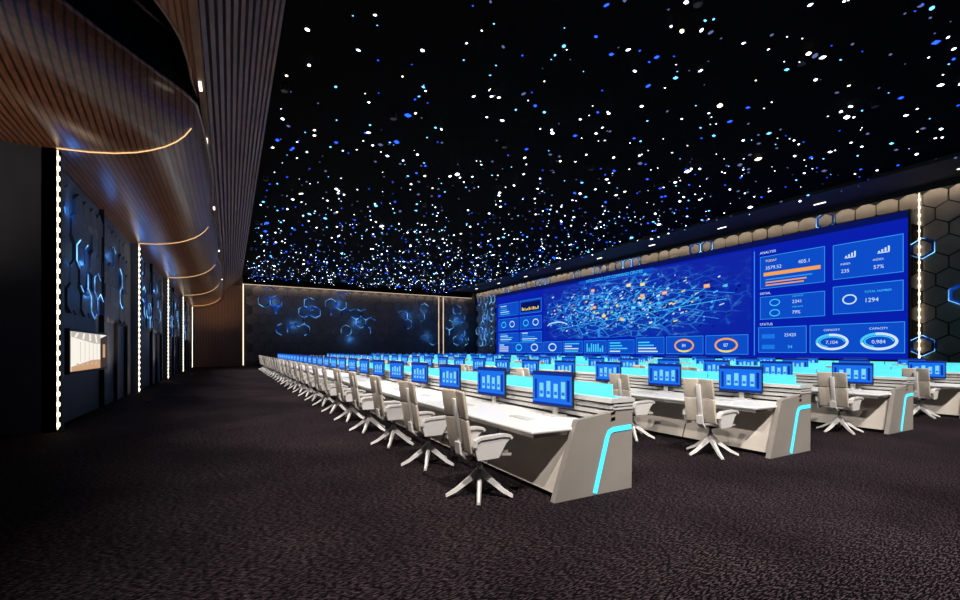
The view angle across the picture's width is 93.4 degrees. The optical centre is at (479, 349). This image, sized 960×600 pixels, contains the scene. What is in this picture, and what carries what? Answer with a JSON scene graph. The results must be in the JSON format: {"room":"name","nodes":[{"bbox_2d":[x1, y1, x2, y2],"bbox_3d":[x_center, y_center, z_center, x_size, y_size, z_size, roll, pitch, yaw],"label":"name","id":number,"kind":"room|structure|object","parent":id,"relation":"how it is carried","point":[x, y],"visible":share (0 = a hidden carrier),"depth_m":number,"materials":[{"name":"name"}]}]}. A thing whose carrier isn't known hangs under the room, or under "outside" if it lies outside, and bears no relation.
{"room":"control room","nodes":[
{"label":"control room","id":0,"kind":"room"},
{"bbox_2d":[0,140,192,435],"bbox_3d":[-21.594,-2.800,26.487,6.250,8.800,43.860,0,0,-29],"label":"wall","id":1,"kind":"structure","parent":0,"point":[28,174],"depth_m":8.73,"materials":[{"name":"black"}]},
{"bbox_2d":[57,150,59,429],"bbox_3d":[-8.226,-1.175,8.818,0.040,5.450,0.040,0,0,-29],"label":"strip light","id":2,"kind":"object","parent":1,"relation":"attached to","point":[58,156],"visible":1,"depth_m":8.80,"materials":[{"name":"white plastic"}]},
{"bbox_2d":[64,328,106,374],"bbox_3d":[-9.524,0.030,10.902,0.247,0.980,3.300,0,0,-29],"label":"window","id":3,"kind":"structure","parent":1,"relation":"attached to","point":[84,350],"depth_m":10.40,"materials":[{"name":"clear glass"}]},
{"bbox_2d":[0,0,223,307],"bbox_3d":[-15.321,-5.201,17.924,8.519,2.601,54.180,0,0,-29],"label":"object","id":4,"kind":"object","parent":1,"relation":"attached to","point":[106,85],"visible":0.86,"depth_m":8.79,"materials":[{"name":"brown wood"}]},
{"bbox_2d":[64,185,189,339],"bbox_3d":[-19.295,-2.326,28.407,0.088,2.676,43.766,0,0,-29],"label":"wall panels","id":5,"kind":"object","parent":1,"relation":"attached to","point":[81,222],"depth_m":12.27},
{"bbox_2d":[76,240,188,337],"bbox_3d":[-19.244,-2.240,28.436,0.020,2.880,41.300,0,0,-29],"label":"lights","id":6,"kind":"object","parent":5,"relation":"attached to","point":[77,245],"depth_m":12.36},
{"bbox_2d":[139,248,139,390],"bbox_3d":[-12.583,-1.175,16.693,0.040,5.450,0.040,0,0,-29],"label":"strip light","id":7,"kind":"object","parent":1,"relation":"attached to","point":[139,248],"visible":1,"depth_m":16.68,"materials":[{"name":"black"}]},
{"bbox_2d":[168,280,168,377],"bbox_3d":[-16.939,-1.175,24.569,0.040,5.450,0.040,0,0,-29],"label":"strip light","id":8,"kind":"object","parent":1,"relation":"attached to","point":[168,280],"visible":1,"depth_m":24.55,"materials":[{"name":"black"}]},
{"bbox_2d":[233,277,474,365],"bbox_3d":[-13.860,-2.800,49.816,30.430,8.800,0.200,0,0,-29],"label":"wall","id":9,"kind":"structure","parent":0,"point":[248,289],"depth_m":48.30,"materials":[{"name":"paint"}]},
{"bbox_2d":[193,285,241,366],"bbox_3d":[-25.170,-2.350,43.353,4.180,7.900,0.159,0,0,-29],"label":"wood wall panel","id":10,"kind":"object","parent":9,"relation":"attached to","point":[217,329],"visible":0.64,"depth_m":43.41,"materials":[{"name":"brown wood"}]},
{"bbox_2d":[243,276,471,364],"bbox_3d":[-12.182,-2.850,50.326,25.200,8.700,0.529,0,0,-29],"label":"strip light","id":11,"kind":"object","parent":9,"relation":"attached to","point":[254,280],"visible":0.88,"depth_m":49.06,"materials":[{"name":"white"}]},
{"bbox_2d":[258,286,468,344],"bbox_3d":[-11.747,-3.505,50.751,23.625,5.890,0.020,0,0,-29],"label":"lights","id":12,"kind":"object","parent":9,"relation":"attached to","point":[270,299],"depth_m":49.00},
{"bbox_2d":[0,366,959,599],"bbox_3d":[-3.306,1.650,24.570,36.400,0.100,54.600,0,0,-29],"label":"floor","id":13,"kind":"structure","parent":0,"point":[227,484],"depth_m":4.42,"materials":[{"name":"carpet"}]},
{"bbox_2d":[270,357,280,377],"bbox_3d":[-11.867,1.012,26.420,0.773,1.177,0.740,0,0,-34],"label":"office chair","id":14,"kind":"object","parent":13,"relation":"on","point":[272,365],"visible":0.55,"depth_m":26.27,"materials":[{"name":"silver metal"}]},
{"bbox_2d":[272,358,284,378],"bbox_3d":[-11.114,1.012,25.098,0.773,1.177,0.740,0,0,-33],"label":"office chair","id":15,"kind":"object","parent":13,"relation":"on","point":[275,368],"visible":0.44,"depth_m":24.92,"materials":[{"name":"silver metal"}]},
{"bbox_2d":[275,358,284,380],"bbox_3d":[-10.380,1.012,23.784,0.773,1.177,0.740,0,0,-33],"label":"office chair","id":16,"kind":"object","parent":13,"relation":"on","point":[276,360],"visible":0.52,"depth_m":23.61,"materials":[{"name":"silver metal"}]},
{"bbox_2d":[277,359,290,382],"bbox_3d":[-9.651,1.012,22.429,0.773,1.177,0.740,0,0,-28],"label":"office chair","id":17,"kind":"object","parent":13,"relation":"on","point":[285,377],"visible":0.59,"depth_m":22.24,"materials":[{"name":"silver metal"}]},
{"bbox_2d":[280,359,294,384],"bbox_3d":[-8.886,1.012,21.035,0.773,1.177,0.740,0,0,-35],"label":"office chair","id":18,"kind":"object","parent":13,"relation":"on","point":[281,360],"visible":0.68,"depth_m":20.87,"materials":[{"name":"silver metal"}]},
{"bbox_2d":[284,360,298,386],"bbox_3d":[-8.146,1.012,19.724,0.773,1.177,0.740,0,0,-31],"label":"office chair","id":19,"kind":"object","parent":13,"relation":"on","point":[285,361],"visible":0.65,"depth_m":19.56,"materials":[{"name":"silver metal"}]},
{"bbox_2d":[287,360,304,389],"bbox_3d":[-7.439,1.012,18.420,0.773,1.177,0.740,0,0,-30],"label":"office chair","id":20,"kind":"object","parent":13,"relation":"on","point":[292,376],"visible":0.59,"depth_m":18.24,"materials":[{"name":"silver metal"}]},
{"bbox_2d":[292,361,311,393],"bbox_3d":[-6.664,1.012,17.030,0.773,1.177,0.740,0,0,-34],"label":"office chair","id":21,"kind":"object","parent":13,"relation":"on","point":[297,376],"visible":0.7,"depth_m":16.86,"materials":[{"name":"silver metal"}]},
{"bbox_2d":[298,362,319,396],"bbox_3d":[-5.919,1.012,15.689,0.773,1.177,0.740,0,0,-35],"label":"office chair","id":22,"kind":"object","parent":13,"relation":"on","point":[303,379],"visible":0.73,"depth_m":15.49,"materials":[{"name":"silver metal"}]},
{"bbox_2d":[304,363,327,401],"bbox_3d":[-5.169,1.012,14.349,0.773,1.177,0.740,0,0,-29],"label":"office chair","id":23,"kind":"object","parent":13,"relation":"on","point":[311,383],"visible":0.73,"depth_m":14.17,"materials":[{"name":"silver metal"}]},
{"bbox_2d":[312,365,337,406],"bbox_3d":[-4.449,1.012,13.063,0.773,1.177,0.740,0,0,-35],"label":"office chair","id":24,"kind":"object","parent":13,"relation":"on","point":[319,384],"visible":0.76,"depth_m":12.87,"materials":[{"name":"silver metal"}]},
{"bbox_2d":[321,367,347,413],"bbox_3d":[-3.704,1.012,11.680,0.773,1.177,0.740,0,0,-26],"label":"office chair","id":25,"kind":"object","parent":13,"relation":"on","point":[330,389],"visible":0.71,"depth_m":11.50,"materials":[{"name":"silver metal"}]},
{"bbox_2d":[333,369,365,422],"bbox_3d":[-2.952,1.012,10.333,0.773,1.177,0.740,0,0,-34],"label":"office chair","id":26,"kind":"object","parent":13,"relation":"on","point":[345,394],"visible":0.82,"depth_m":10.15,"materials":[{"name":"silver metal"}]},
{"bbox_2d":[348,372,385,433],"bbox_3d":[-2.216,1.012,8.986,0.773,1.177,0.740,0,0,-30],"label":"office chair","id":27,"kind":"object","parent":13,"relation":"on","point":[364,402],"visible":0.84,"depth_m":8.80,"materials":[{"name":"silver metal"}]},
{"bbox_2d":[369,375,413,448],"bbox_3d":[-1.481,1.012,7.690,0.773,1.177,0.740,0,0,-31],"label":"office chair","id":28,"kind":"object","parent":13,"relation":"on","point":[392,411],"visible":0.94,"depth_m":7.51,"materials":[{"name":"white leather"}]},
{"bbox_2d":[398,381,454,471],"bbox_3d":[-0.739,1.012,6.325,0.773,1.177,0.740,0,0,-34],"label":"office chair","id":29,"kind":"object","parent":13,"relation":"on","point":[422,423],"visible":0.99,"depth_m":6.12,"materials":[{"name":"white leather"}]},
{"bbox_2d":[272,358,634,502],"bbox_3d":[-8.298,1.000,22.066,1.420,1.200,39.190,0,0,-29],"label":"desk","id":30,"kind":"object","parent":13,"relation":"on","point":[587,451],"visible":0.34,"depth_m":5.28,"materials":[{"name":"metal"}]},
{"bbox_2d":[312,356,316,364],"bbox_3d":[-7.943,0.551,21.816,0.200,0.565,0.700,0,0,-37],"label":"computer monitor","id":31,"kind":"object","parent":30,"relation":"on","point":[314,358],"visible":0.87,"depth_m":21.77,"materials":[{"name":"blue plastic"}]},
{"bbox_2d":[318,356,322,366],"bbox_3d":[-7.202,0.551,20.477,0.200,0.565,0.700,0,0,-37],"label":"computer monitor","id":32,"kind":"object","parent":30,"relation":"on","point":[320,358],"visible":0.96,"depth_m":20.38,"materials":[{"name":"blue plastic"}]},
{"bbox_2d":[324,356,330,369],"bbox_3d":[-6.461,0.551,19.138,0.200,0.565,0.700,0,0,-37],"label":"computer monitor","id":33,"kind":"object","parent":30,"relation":"on","point":[326,358],"visible":0.98,"depth_m":19.06,"materials":[{"name":"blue plastic"}]},
{"bbox_2d":[331,357,336,368],"bbox_3d":[-5.721,0.551,17.799,0.200,0.565,0.700,0,0,-37],"label":"computer monitor","id":34,"kind":"object","parent":30,"relation":"on","point":[333,359],"visible":0.88,"depth_m":17.72,"materials":[{"name":"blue glass"}]},
{"bbox_2d":[339,357,346,372],"bbox_3d":[-4.980,0.551,16.460,0.200,0.565,0.700,0,0,-37],"label":"computer monitor","id":35,"kind":"object","parent":30,"relation":"on","point":[342,360],"visible":0.94,"depth_m":16.39,"materials":[{"name":"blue plastic"}]},
{"bbox_2d":[348,358,356,374],"bbox_3d":[-4.240,0.551,15.122,0.200,0.565,0.700,0,0,-37],"label":"computer monitor","id":36,"kind":"object","parent":30,"relation":"on","point":[352,362],"visible":0.88,"depth_m":15.05,"materials":[{"name":"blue glass"}]},
{"bbox_2d":[359,359,368,377],"bbox_3d":[-3.499,0.551,13.783,0.200,0.565,0.700,0,0,-37],"label":"computer monitor","id":37,"kind":"object","parent":30,"relation":"on","point":[363,363],"visible":0.98,"depth_m":13.72,"materials":[{"name":"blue plastic"}]},
{"bbox_2d":[373,360,384,380],"bbox_3d":[-2.758,0.551,12.444,0.200,0.565,0.700,0,0,-37],"label":"computer monitor","id":38,"kind":"object","parent":30,"relation":"on","point":[378,365],"visible":0.89,"depth_m":12.35,"materials":[{"name":"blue plastic"}]},
{"bbox_2d":[390,361,403,383],"bbox_3d":[-2.018,0.551,11.105,0.200,0.565,0.700,0,0,-37],"label":"computer monitor","id":39,"kind":"object","parent":30,"relation":"on","point":[396,367],"visible":0.88,"depth_m":11.03,"materials":[{"name":"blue glass"}]},
{"bbox_2d":[411,362,427,388],"bbox_3d":[-1.277,0.551,9.766,0.200,0.565,0.700,0,0,-37],"label":"computer monitor","id":40,"kind":"object","parent":30,"relation":"on","point":[419,371],"visible":0.94,"depth_m":9.72,"materials":[{"name":"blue plastic"}]},
{"bbox_2d":[439,364,460,389],"bbox_3d":[-0.537,0.551,8.428,0.200,0.565,0.700,0,0,-37],"label":"computer monitor","id":41,"kind":"object","parent":30,"relation":"on","point":[449,375],"visible":0.87,"depth_m":8.36,"materials":[{"name":"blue glass"}]},
{"bbox_2d":[478,367,506,403],"bbox_3d":[0.204,0.551,7.089,0.200,0.565,0.700,0,0,-37],"label":"computer monitor","id":42,"kind":"object","parent":30,"relation":"on","point":[492,381],"visible":1,"depth_m":7.02,"materials":[{"name":"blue plastic"}]},
{"bbox_2d":[533,370,573,416],"bbox_3d":[0.945,0.551,5.750,0.200,0.565,0.700,0,0,-37],"label":"computer monitor","id":43,"kind":"object","parent":30,"relation":"on","point":[555,389],"visible":1,"depth_m":5.69,"materials":[{"name":"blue plastic"}]},
{"bbox_2d":[460,364,469,370],"bbox_3d":[-0.212,1.012,13.645,0.773,1.177,0.740,0,0,-35],"label":"office chair","id":44,"kind":"object","parent":13,"relation":"on","point":[464,367],"visible":0.12,"depth_m":13.41,"materials":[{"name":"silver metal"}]},
{"bbox_2d":[442,389,513,506],"bbox_3d":[-0.024,1.012,5.015,0.773,1.177,0.740,0,0,-32],"label":"office chair","id":45,"kind":"object","parent":13,"relation":"on","point":[463,438],"visible":1,"depth_m":4.82,"materials":[{"name":"white leather"}]},
{"bbox_2d":[516,368,529,376],"bbox_3d":[1.258,1.012,10.969,0.773,1.177,0.740,0,0,-35],"label":"office chair","id":46,"kind":"object","parent":13,"relation":"on","point":[519,371],"visible":0.13,"depth_m":10.74,"materials":[{"name":"silver metal"}]},
{"bbox_2d":[330,355,812,458],"bbox_3d":[-4.806,1.000,23.997,1.420,1.200,39.190,0,0,-29],"label":"desk","id":47,"kind":"object","parent":13,"relation":"on","point":[776,422],"visible":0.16,"depth_m":7.36,"materials":[{"name":"metal"}]},
{"bbox_2d":[401,355,407,365],"bbox_3d":[-3.711,0.551,22.408,0.200,0.565,0.700,0,0,-37],"label":"computer monitor","id":48,"kind":"object","parent":47,"relation":"on","point":[404,358],"visible":0.68,"depth_m":22.36,"materials":[{"name":"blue glass"}]},
{"bbox_2d":[412,356,419,361],"bbox_3d":[-2.970,0.551,21.069,0.200,0.565,0.700,0,0,-37],"label":"computer monitor","id":49,"kind":"object","parent":47,"relation":"on","point":[414,358],"visible":0.48,"depth_m":20.99,"materials":[{"name":"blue plastic"}]},
{"bbox_2d":[424,356,432,367],"bbox_3d":[-2.229,0.551,19.730,0.200,0.565,0.700,0,0,-37],"label":"computer monitor","id":50,"kind":"object","parent":47,"relation":"on","point":[429,359],"visible":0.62,"depth_m":19.60,"materials":[{"name":"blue plastic"}]},
{"bbox_2d":[438,357,447,366],"bbox_3d":[-1.489,0.551,18.392,0.200,0.565,0.700,0,0,-37],"label":"computer monitor","id":51,"kind":"object","parent":47,"relation":"on","point":[440,359],"visible":0.55,"depth_m":18.35,"materials":[{"name":"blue plastic"}]},
{"bbox_2d":[454,357,464,364],"bbox_3d":[-0.748,0.551,17.053,0.200,0.565,0.700,0,0,-37],"label":"computer monitor","id":52,"kind":"object","parent":47,"relation":"on","point":[457,360],"visible":0.46,"depth_m":17.00,"materials":[{"name":"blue plastic"}]},
{"bbox_2d":[473,358,485,370],"bbox_3d":[-0.008,0.551,15.714,0.200,0.565,0.700,0,0,-37],"label":"computer monitor","id":53,"kind":"object","parent":47,"relation":"on","point":[477,362],"visible":0.66,"depth_m":15.69,"materials":[{"name":"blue plastic"}]},
{"bbox_2d":[495,358,509,372],"bbox_3d":[0.733,0.551,14.375,0.200,0.565,0.700,0,0,-37],"label":"computer monitor","id":54,"kind":"object","parent":47,"relation":"on","point":[499,362],"visible":0.57,"depth_m":14.28,"materials":[{"name":"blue plastic"}]},
{"bbox_2d":[522,359,538,376],"bbox_3d":[1.474,0.551,13.037,0.200,0.565,0.700,0,0,-37],"label":"computer monitor","id":55,"kind":"object","parent":47,"relation":"on","point":[532,364],"visible":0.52,"depth_m":12.98,"materials":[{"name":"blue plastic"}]},
{"bbox_2d":[555,360,574,377],"bbox_3d":[2.214,0.551,11.698,0.200,0.565,0.700,0,0,-37],"label":"computer monitor","id":56,"kind":"object","parent":47,"relation":"on","point":[567,365],"visible":0.48,"depth_m":11.63,"materials":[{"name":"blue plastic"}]},
{"bbox_2d":[596,361,620,383],"bbox_3d":[2.955,0.551,10.359,0.200,0.565,0.700,0,0,-37],"label":"computer monitor","id":57,"kind":"object","parent":47,"relation":"on","point":[603,369],"visible":0.62,"depth_m":10.35,"materials":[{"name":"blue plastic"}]},
{"bbox_2d":[648,363,680,391],"bbox_3d":[3.695,0.551,9.020,0.200,0.565,0.700,0,0,-37],"label":"computer monitor","id":58,"kind":"object","parent":47,"relation":"on","point":[659,374],"visible":1,"depth_m":8.98,"materials":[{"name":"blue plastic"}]},
{"bbox_2d":[719,365,762,399],"bbox_3d":[4.436,0.551,7.681,0.200,0.565,0.700,0,0,-37],"label":"computer monitor","id":59,"kind":"object","parent":47,"relation":"on","point":[741,379],"visible":1,"depth_m":7.63,"materials":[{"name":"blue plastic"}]},
{"bbox_2d":[609,373,655,441],"bbox_3d":[2.756,1.012,8.248,0.773,1.177,0.740,0,0,-27],"label":"office chair","id":60,"kind":"object","parent":13,"relation":"on","point":[621,382],"visible":0.58,"depth_m":8.02,"materials":[{"name":"white leather"}]},
{"bbox_2d":[375,354,914,433],"bbox_3d":[-1.324,1.000,25.924,1.420,1.200,39.190,0,0,-29],"label":"desk","id":61,"kind":"object","parent":13,"relation":"on","point":[886,407],"visible":0.11,"depth_m":9.08,"materials":[{"name":"metal"}]},
{"bbox_2d":[485,355,493,361],"bbox_3d":[0.513,0.551,22.996,0.200,0.565,0.700,0,0,-37],"label":"computer monitor","id":62,"kind":"object","parent":61,"relation":"on","point":[490,358],"visible":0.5,"depth_m":22.89,"materials":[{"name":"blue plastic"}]},
{"bbox_2d":[518,356,528,360],"bbox_3d":[1.994,0.551,20.318,0.200,0.565,0.700,0,0,-37],"label":"computer monitor","id":63,"kind":"object","parent":61,"relation":"on","point":[520,358],"visible":0.27,"depth_m":20.35,"materials":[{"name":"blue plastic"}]},
{"bbox_2d":[539,356,550,363],"bbox_3d":[2.735,0.551,18.979,0.200,0.565,0.700,0,0,-37],"label":"computer monitor","id":64,"kind":"object","parent":61,"relation":"on","point":[546,359],"visible":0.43,"depth_m":18.89,"materials":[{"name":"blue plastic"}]},
{"bbox_2d":[562,357,575,364],"bbox_3d":[3.475,0.551,17.641,0.200,0.565,0.700,0,0,-37],"label":"computer monitor","id":65,"kind":"object","parent":61,"relation":"on","point":[563,358],"visible":0.3,"depth_m":17.52,"materials":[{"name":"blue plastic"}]},
{"bbox_2d":[588,357,603,365],"bbox_3d":[4.216,0.551,16.302,0.200,0.565,0.700,0,0,-37],"label":"computer monitor","id":66,"kind":"object","parent":61,"relation":"on","point":[591,360],"visible":0.34,"depth_m":16.36,"materials":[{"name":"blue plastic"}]},
{"bbox_2d":[620,358,638,367],"bbox_3d":[4.956,0.551,14.963,0.200,0.565,0.700,0,0,-37],"label":"computer monitor","id":67,"kind":"object","parent":61,"relation":"on","point":[625,362],"visible":0.46,"depth_m":14.93,"materials":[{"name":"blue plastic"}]},
{"bbox_2d":[658,359,679,363],"bbox_3d":[5.697,0.551,13.624,0.200,0.565,0.700,0,0,-37],"label":"computer monitor","id":68,"kind":"object","parent":61,"relation":"on","point":[665,361],"visible":0.3,"depth_m":13.56,"materials":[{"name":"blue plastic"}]},
{"bbox_2d":[703,360,729,375],"bbox_3d":[6.437,0.551,12.285,0.200,0.565,0.700,0,0,-37],"label":"computer monitor","id":69,"kind":"object","parent":61,"relation":"on","point":[708,365],"visible":0.39,"depth_m":12.31,"materials":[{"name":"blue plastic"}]},
{"bbox_2d":[760,361,792,374],"bbox_3d":[7.178,0.551,10.947,0.200,0.565,0.700,0,0,-37],"label":"computer monitor","id":70,"kind":"object","parent":61,"relation":"on","point":[769,367],"visible":0.53,"depth_m":10.88,"materials":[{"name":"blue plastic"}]},
{"bbox_2d":[832,362,873,389],"bbox_3d":[7.919,0.551,9.608,0.200,0.565,0.700,0,0,-37],"label":"computer monitor","id":71,"kind":"object","parent":61,"relation":"on","point":[857,373],"visible":0.84,"depth_m":9.52,"materials":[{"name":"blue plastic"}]},
{"bbox_2d":[417,354,959,418],"bbox_3d":[2.159,1.000,27.850,1.420,1.200,39.190,0,0,-29],"label":"desk","id":72,"kind":"object","parent":13,"relation":"on","point":[947,404],"visible":0.02,"depth_m":11.12,"materials":[{"name":"metal"}]},
{"bbox_2d":[608,356,620,360],"bbox_3d":[6.217,0.551,20.906,0.200,0.565,0.700,0,0,-37],"label":"computer monitor","id":73,"kind":"object","parent":72,"relation":"on","point":[610,358],"visible":0.29,"depth_m":20.89,"materials":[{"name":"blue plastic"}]},
{"bbox_2d":[633,356,647,361],"bbox_3d":[6.958,0.551,19.567,0.200,0.565,0.700,0,0,-37],"label":"computer monitor","id":74,"kind":"object","parent":72,"relation":"on","point":[641,358],"visible":0.24,"depth_m":19.44,"materials":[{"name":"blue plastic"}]},
{"bbox_2d":[696,357,714,363],"bbox_3d":[8.439,0.551,16.890,0.200,0.565,0.700,0,0,-37],"label":"computer monitor","id":75,"kind":"object","parent":72,"relation":"on","point":[699,360],"visible":0.3,"depth_m":16.94,"materials":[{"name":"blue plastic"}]},
{"bbox_2d":[736,358,757,365],"bbox_3d":[9.180,0.551,15.551,0.200,0.565,0.700,0,0,-37],"label":"computer monitor","id":76,"kind":"object","parent":72,"relation":"on","point":[739,361],"visible":0.42,"depth_m":15.49,"materials":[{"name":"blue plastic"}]},
{"bbox_2d":[782,358,807,366],"bbox_3d":[9.920,0.551,14.212,0.200,0.565,0.700,0,0,-37],"label":"computer monitor","id":77,"kind":"object","parent":72,"relation":"on","point":[796,362],"visible":0.36,"depth_m":14.10,"materials":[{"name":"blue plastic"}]},
{"bbox_2d":[839,359,869,362],"bbox_3d":[10.661,0.551,12.873,0.200,0.565,0.700,0,0,-37],"label":"computer monitor","id":78,"kind":"object","parent":72,"relation":"on","point":[840,360],"visible":0.19,"depth_m":12.85,"materials":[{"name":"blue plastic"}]},
{"bbox_2d":[908,360,945,382],"bbox_3d":[11.401,0.551,11.534,0.200,0.565,0.700,0,0,-37],"label":"computer monitor","id":79,"kind":"object","parent":72,"relation":"on","point":[937,369],"visible":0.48,"depth_m":11.40,"materials":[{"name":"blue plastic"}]},
{"bbox_2d":[681,367,696,370],"bbox_3d":[5.490,1.012,11.516,0.773,1.177,0.740,0,0,-30],"label":"office chair","id":80,"kind":"object","parent":13,"relation":"on","point":[682,368],"visible":0.03,"depth_m":11.31,"materials":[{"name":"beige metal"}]},
{"bbox_2d":[460,354,959,368],"bbox_3d":[5.650,1.000,29.782,1.420,1.200,39.190,0,0,-29],"label":"desk","id":81,"kind":"object","parent":13,"relation":"on","point":[819,361],"visible":0.04,"depth_m":17.03,"materials":[{"name":"metal"}]},
{"bbox_2d":[722,356,738,360],"bbox_3d":[11.190,0.551,20.160,0.200,0.565,0.700,0,0,-37],"label":"computer monitor","id":82,"kind":"object","parent":81,"relation":"on","point":[731,358],"visible":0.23,"depth_m":20.12,"materials":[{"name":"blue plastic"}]},
{"bbox_2d":[757,356,775,361],"bbox_3d":[11.930,0.551,18.821,0.200,0.565,0.700,0,0,-37],"label":"computer monitor","id":83,"kind":"object","parent":81,"relation":"on","point":[760,358],"visible":0.3,"depth_m":18.80,"materials":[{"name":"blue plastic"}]},
{"bbox_2d":[797,357,817,362],"bbox_3d":[12.671,0.551,17.482,0.200,0.565,0.700,0,0,-37],"label":"computer monitor","id":84,"kind":"object","parent":81,"relation":"on","point":[810,359],"visible":0.23,"depth_m":17.34,"materials":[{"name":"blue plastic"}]},
{"bbox_2d":[843,357,867,359],"bbox_3d":[13.412,0.551,16.143,0.200,0.565,0.700,0,0,-37],"label":"computer monitor","id":85,"kind":"object","parent":81,"relation":"on","point":[843,357],"visible":0.16,"depth_m":16.08,"materials":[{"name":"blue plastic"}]},
{"bbox_2d":[898,358,926,363],"bbox_3d":[14.152,0.551,14.804,0.200,0.565,0.700,0,0,-37],"label":"computer monitor","id":86,"kind":"object","parent":81,"relation":"on","point":[900,360],"visible":0.2,"depth_m":14.88,"materials":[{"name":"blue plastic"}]},
{"bbox_2d":[682,378,739,460],"bbox_3d":[3.501,1.012,6.934,0.773,1.177,0.740,0,0,-32],"label":"office chair","id":87,"kind":"object","parent":13,"relation":"on","point":[701,411],"visible":1,"depth_m":6.75,"materials":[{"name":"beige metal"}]},
{"bbox_2d":[815,372,863,435],"bbox_3d":[6.985,1.012,8.841,0.773,1.177,0.740,0,0,-31],"label":"office chair","id":88,"kind":"object","parent":13,"relation":"on","point":[836,399],"visible":1,"depth_m":8.67,"materials":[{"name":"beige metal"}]},
{"bbox_2d":[902,368,940,419],"bbox_3d":[10.448,1.012,10.790,0.773,1.177,0.740,0,0,-33],"label":"office chair","id":89,"kind":"object","parent":13,"relation":"on","point":[921,389],"visible":0.73,"depth_m":10.57,"materials":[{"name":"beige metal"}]},
{"bbox_2d":[138,0,959,289],"bbox_3d":[-3.306,-7.275,24.570,36.400,0.150,54.600,0,0,-29],"label":"ceiling","id":90,"kind":"structure","parent":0,"point":[800,106],"depth_m":14.18,"materials":[{"name":"black paint"}]},
{"bbox_2d":[246,0,959,292],"bbox_3d":[-1.056,-6.941,27.204,21.845,0.492,50.090,0,0,-29],"label":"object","id":91,"kind":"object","parent":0,"point":[490,1],"depth_m":16.79,"materials":[{"name":"white"}]},
{"bbox_2d":[158,0,285,292],"bbox_3d":[-12.537,-6.374,19.355,5.196,1.828,53.990,0,0,-29],"label":"slats","id":92,"kind":"object","parent":91,"relation":"attached to","point":[231,46],"visible":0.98,"depth_m":10.79,"materials":[{"name":"black wood"}]},
{"bbox_2d":[154,0,218,251],"bbox_3d":[-9.801,-5.513,15.236,2.666,0.155,44.494,0,0,-24],"label":"lamps","id":93,"kind":"object","parent":92,"relation":"attached to","point":[157,2],"visible":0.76,"depth_m":8.36,"materials":[{"name":"white plastic"}]},
{"bbox_2d":[281,83,287,92],"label":"recessed light","id":94,"kind":"object","parent":91,"relation":"in","point":[284,87],"depth_m":12.20,"materials":[{"name":"black plastic"}]},
{"bbox_2d":[390,112,395,120],"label":"recessed light","id":95,"kind":"object","parent":91,"relation":"in","point":[393,114],"depth_m":13.68,"materials":[{"name":"black plastic"}]},
{"bbox_2d":[693,0,702,7],"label":"recessed light","id":96,"kind":"object","parent":91,"relation":"in","point":[696,4],"depth_m":9.17,"materials":[{"name":"black plastic"}]},
{"bbox_2d":[797,55,805,66],"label":"recessed light","id":97,"kind":"object","parent":91,"relation":"in","point":[802,59],"depth_m":11.07,"materials":[{"name":"black plastic"}]},
{"bbox_2d":[871,99,878,108],"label":"recessed light","id":98,"kind":"object","parent":91,"relation":"in","point":[874,103],"depth_m":13.00,"materials":[{"name":"black plastic"}]},
{"bbox_2d":[475,184,959,363],"bbox_3d":[12.532,-2.800,33.331,0.200,8.800,54.200,0,0,-29],"label":"wall","id":99,"kind":"structure","parent":0,"point":[915,234],"depth_m":20.32,"materials":[{"name":"black"}]},
{"bbox_2d":[918,193,919,357],"bbox_3d":[12.299,-2.795,32.859,0.465,8.590,53.600,0,0,-29],"label":"strip light","id":100,"kind":"object","parent":99,"relation":"attached to","point":[919,193],"visible":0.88,"depth_m":20.12,"materials":[{"name":"white plastic"}]},
{"bbox_2d":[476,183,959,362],"bbox_3d":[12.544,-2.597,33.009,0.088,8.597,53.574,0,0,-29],"label":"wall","id":101,"kind":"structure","parent":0,"point":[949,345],"depth_m":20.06,"materials":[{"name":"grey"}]},
{"bbox_2d":[497,209,911,360],"bbox_3d":[10.698,-2.925,36.202,0.190,6.870,36.120,0,0,-29],"label":"housing","id":102,"kind":"object","parent":101,"relation":"attached to","point":[909,210],"visible":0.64,"depth_m":20.44,"materials":[{"name":"black plastic"}]},
{"bbox_2d":[496,218,907,359],"bbox_3d":[10.606,-2.925,36.151,0.001,6.750,36.000,0,0,-29],"label":"display","id":103,"kind":"object","parent":102,"relation":"attached to","point":[899,226],"visible":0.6,"depth_m":23.91,"materials":[{"name":"blue"}]},
{"bbox_2d":[544,250,750,339],"bbox_3d":[11.063,-3.425,35.318,0.001,4.850,20.100,0,0,-29],"label":"picture","id":104,"kind":"object","parent":103,"relation":"attached to","point":[732,269],"visible":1,"depth_m":31.54,"materials":[{"name":"blue"}]},
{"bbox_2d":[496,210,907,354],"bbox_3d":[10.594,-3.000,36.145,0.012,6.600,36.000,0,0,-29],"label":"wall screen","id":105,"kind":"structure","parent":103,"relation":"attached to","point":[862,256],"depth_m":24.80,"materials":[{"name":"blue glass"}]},
{"bbox_2d":[449,152,959,294],"bbox_3d":[10.782,-7.050,32.363,3.800,0.299,54.200,0,0,-29],"label":"trim","id":106,"kind":"structure","parent":101,"relation":"attached to","point":[939,172],"depth_m":23.82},
{"bbox_2d":[476,213,959,355],"bbox_3d":[12.190,-2.710,33.526,0.020,8.880,52.377,0,0,-29],"label":"lights","id":107,"kind":"object","parent":101,"relation":"attached to","point":[932,242],"depth_m":23.61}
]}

